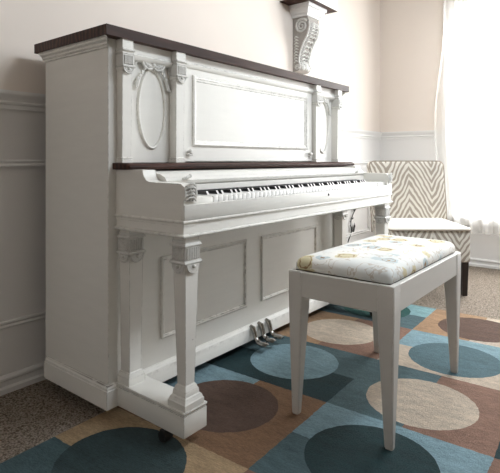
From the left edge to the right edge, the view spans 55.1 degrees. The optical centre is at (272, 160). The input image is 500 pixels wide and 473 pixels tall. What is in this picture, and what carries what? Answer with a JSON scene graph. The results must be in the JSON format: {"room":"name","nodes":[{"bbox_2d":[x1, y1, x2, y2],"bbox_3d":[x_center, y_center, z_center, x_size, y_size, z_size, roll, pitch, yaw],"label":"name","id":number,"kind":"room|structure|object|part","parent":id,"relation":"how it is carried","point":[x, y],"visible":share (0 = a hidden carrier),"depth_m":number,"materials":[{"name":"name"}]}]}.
{"room":"music room","nodes":[
{"label":"music room","id":0,"kind":"room"},
{"bbox_2d":[0,0,379,375],"bbox_3d":[-0.810,-0.395,2.368,0.140,2.635,6.020,0,0,37],"label":"wall","id":1,"kind":"structure","parent":0,"point":[346,51],"depth_m":2.23,"materials":[{"name":"white paint"}]},
{"bbox_2d":[0,362,45,395],"bbox_3d":[-0.751,0.888,2.311,0.022,0.068,6.000,0,0,37],"label":"baseboard","id":2,"kind":"structure","parent":1,"relation":"attached to","point":[19,379],"depth_m":1.95,"materials":[{"name":"white paint"}]},
{"bbox_2d":[0,159,45,329],"bbox_3d":[-1.144,0.332,1.793,0.018,0.674,3.000,0,0,37],"label":"trim","id":3,"kind":"structure","parent":1,"relation":"attached to","point":[26,319],"depth_m":1.95,"materials":[{"name":"white paint"}]},
{"bbox_2d":[0,89,441,139],"bbox_3d":[-0.511,-0.242,2.142,0.610,0.072,6.020,0,0,37],"label":"trim","id":4,"kind":"structure","parent":1,"relation":"attached to","point":[9,99],"depth_m":2.02,"materials":[{"name":"white paint"}]},
{"bbox_2d":[280,0,336,74],"bbox_3d":[0.268,-0.933,3.502,0.215,0.560,0.450,0,0,37],"label":"wall shelf","id":5,"kind":"object","parent":1,"relation":"attached to","point":[306,14],"visible":1,"depth_m":3.49,"materials":[{"name":"white paint"}]},
{"bbox_2d":[348,209,355,241],"bbox_3d":[0.719,0.549,4.261,0.024,0.339,0.192,0,0,37],"label":"wall ornament","id":6,"kind":"object","parent":1,"relation":"attached to","point":[353,229],"visible":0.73,"depth_m":4.23,"materials":[{"name":"black metal"}]},
{"bbox_2d":[342,160,369,237],"bbox_3d":[0.388,0.332,3.825,0.018,0.674,1.750,0,0,37],"label":"trim","id":7,"kind":"structure","parent":1,"relation":"attached to","point":[353,161],"depth_m":4.39,"materials":[{"name":"white paint"}]},
{"bbox_2d":[0,266,499,462],"bbox_3d":[1.154,0.972,1.011,5.030,0.100,6.220,0,0,37],"label":"floor","id":8,"kind":"structure","parent":0,"point":[34,414],"depth_m":1.81,"materials":[{"name":"beige carpet"}]},
{"bbox_2d":[0,304,499,472],"bbox_3d":[0.409,0.915,1.629,1.784,0.015,2.818,0,0,35],"label":"rug","id":9,"kind":"object","parent":8,"relation":"on","point":[447,421],"visible":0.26,"depth_m":1.70,"materials":[{"name":"carpet"}]},
{"bbox_2d":[34,23,392,442],"bbox_3d":[-0.110,0.221,2.365,0.817,1.373,1.732,0,0,37],"label":"upright piano","id":10,"kind":"object","parent":9,"relation":"on","point":[185,183],"visible":1,"depth_m":1.85,"materials":[{"name":"white paint"}]},
{"bbox_3d":[-0.747,-0.415,1.787,0.460,0.034,0.030,0,0,37],"label":"crown moulding","id":11,"kind":"part","parent":10,"relation":"part of","materials":[{"name":"white paint"}]},
{"bbox_3d":[-0.738,0.212,1.824,0.430,1.300,0.040,0,0,37],"label":"panel","id":12,"kind":"part","parent":10,"relation":"part of","materials":[{"name":"white paint"}]},
{"bbox_3d":[-0.470,-0.188,1.836,0.015,0.390,0.200,0,0,37],"label":"oval panel","id":13,"kind":"part","parent":10,"relation":"part of","materials":[{"name":"white paint"}]},
{"bbox_3d":[-0.281,0.483,1.548,0.057,0.488,0.057,0,0,37],"label":"leg","id":14,"kind":"part","parent":10,"relation":"part of","materials":[{"name":"white paint"}]},
{"bbox_3d":[-0.239,-0.448,2.463,0.492,0.036,1.732,0,0,37],"label":"lid","id":15,"kind":"part","parent":10,"relation":"part of","materials":[{"name":"brown wood"}]},
{"bbox_3d":[-0.390,0.210,2.576,0.030,1.275,1.578,0,0,37],"label":"panel","id":16,"kind":"part","parent":10,"relation":"part of","materials":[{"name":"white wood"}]},
{"bbox_3d":[-0.099,0.527,2.356,0.029,0.640,1.578,0,0,37],"label":"panel","id":17,"kind":"part","parent":10,"relation":"part of","materials":[{"name":"white paint"}]},
{"bbox_2d":[113,162,353,169],"bbox_3d":[-0.041,0.020,2.344,0.127,0.023,1.672,0,0,37],"label":"shelf","id":18,"kind":"object","parent":10,"relation":"attached to","point":[116,165],"depth_m":2.05,"materials":[{"name":"brown wood"}]},
{"bbox_3d":[-0.082,-0.212,2.343,0.047,0.438,1.578,0,0,37],"label":"frame","id":19,"kind":"part","parent":10,"relation":"part of","materials":[{"name":"white paint"}]},
{"bbox_3d":[-0.091,0.831,2.350,0.030,0.072,1.458,0,0,37],"label":"rail","id":20,"kind":"part","parent":10,"relation":"part of","materials":[{"name":"white paint"}]},
{"bbox_3d":[-0.077,-0.193,2.340,0.032,0.391,0.974,0,0,37],"label":"music panel","id":21,"kind":"part","parent":10,"relation":"part of","materials":[{"name":"white paint"}]},
{"bbox_3d":[0.299,-0.188,2.856,0.015,0.390,0.200,0,0,37],"label":"oval panel","id":22,"kind":"part","parent":10,"relation":"part of","materials":[{"name":"white paint"}]},
{"bbox_3d":[0.628,0.483,2.753,0.057,0.488,0.057,0,0,37],"label":"leg","id":23,"kind":"part","parent":10,"relation":"part of","materials":[{"name":"white paint"}]},
{"bbox_2d":[289,234,460,450],"bbox_3d":[0.432,0.622,1.888,0.400,0.570,0.722,0,0,37],"label":"piano bench","id":24,"kind":"object","parent":9,"relation":"on","point":[383,275],"visible":1,"depth_m":1.67,"materials":[{"name":"white paint"}]},
{"bbox_3d":[0.095,0.650,1.726,0.058,0.515,0.058,0,0,37],"label":"leg","id":25,"kind":"part","parent":24,"relation":"part of","materials":[{"name":"white paint"}]},
{"bbox_3d":[0.495,0.650,2.256,0.058,0.515,0.058,0,0,37],"label":"leg","id":26,"kind":"part","parent":24,"relation":"part of","materials":[{"name":"white paint"}]},
{"bbox_2d":[296,234,454,283],"bbox_3d":[0.432,0.364,1.888,0.368,0.053,0.690,0,0,37],"label":"cushion","id":27,"kind":"object","parent":24,"relation":"on","point":[377,259],"depth_m":1.69,"materials":[{"name":"fabric"}]},
{"bbox_3d":[0.368,0.650,1.520,0.058,0.515,0.058,0,0,37],"label":"leg","id":28,"kind":"part","parent":24,"relation":"part of","materials":[{"name":"white paint"}]},
{"bbox_3d":[0.768,0.650,2.050,0.058,0.515,0.058,0,0,37],"label":"leg","id":29,"kind":"part","parent":24,"relation":"part of","materials":[{"name":"white paint"}]},
{"bbox_2d":[367,161,471,295],"bbox_3d":[1.075,0.461,3.587,0.620,0.923,0.734,0,0,0],"label":"slipper chair","id":30,"kind":"object","parent":8,"relation":"on","point":[418,209],"visible":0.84,"depth_m":3.79,"materials":[{"name":"fabric"}]},
{"bbox_3d":[1.075,0.283,3.864,0.610,0.558,0.181,0,0,0],"label":"backrest","id":31,"kind":"part","parent":30,"relation":"part of","materials":[{"name":"fabric"}]},
{"bbox_3d":[1.068,0.580,3.508,0.540,0.220,0.545,0,0,0],"label":"seat","id":32,"kind":"part","parent":30,"relation":"part of","materials":[{"name":"fabric"}]},
{"bbox_2d":[374,218,470,229],"bbox_3d":[1.068,0.457,3.508,0.552,0.031,0.566,0,0,0],"label":"seat cushion","id":33,"kind":"object","parent":30,"relation":"on","point":[395,223],"depth_m":3.32,"materials":[{"name":"beige fabric"}]},
{"bbox_3d":[1.308,0.804,3.275,0.046,0.236,0.046,0,0,0],"label":"leg","id":34,"kind":"part","parent":30,"relation":"part of","materials":[{"name":"brown wood"}]},
{"bbox_2d":[380,0,499,260],"bbox_3d":[2.973,-0.395,3.372,4.970,2.635,0.140,0,0,37],"label":"wall","id":35,"kind":"structure","parent":0,"point":[411,31],"depth_m":4.53,"materials":[{"name":"white paint"}]},
{"bbox_2d":[434,0,499,234],"bbox_3d":[2.282,-0.469,3.735,2.254,2.182,0.113,0,0,37],"label":"curtain","id":36,"kind":"object","parent":35,"relation":"hanging from","point":[482,112],"visible":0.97,"depth_m":4.11,"materials":[{"name":"white fabric"}]},
{"bbox_2d":[443,0,499,227],"bbox_3d":[2.300,-0.428,3.817,1.880,2.000,0.140,0,0,37],"label":"window","id":37,"kind":"structure","parent":35,"relation":"in","point":[449,194],"depth_m":4.31,"materials":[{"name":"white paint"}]},
{"bbox_3d":[2.288,0.502,3.801,1.880,0.030,0.100,0,0,37],"label":"sill","id":38,"kind":"part","parent":37,"relation":"part of","materials":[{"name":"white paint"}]},
{"bbox_2d":[469,258,499,269],"bbox_3d":[2.988,0.888,3.259,4.810,0.068,0.022,0,0,37],"label":"baseboard","id":39,"kind":"structure","parent":35,"relation":"attached to","point":[476,262],"depth_m":4.13,"materials":[{"name":"white paint"}]}
]}

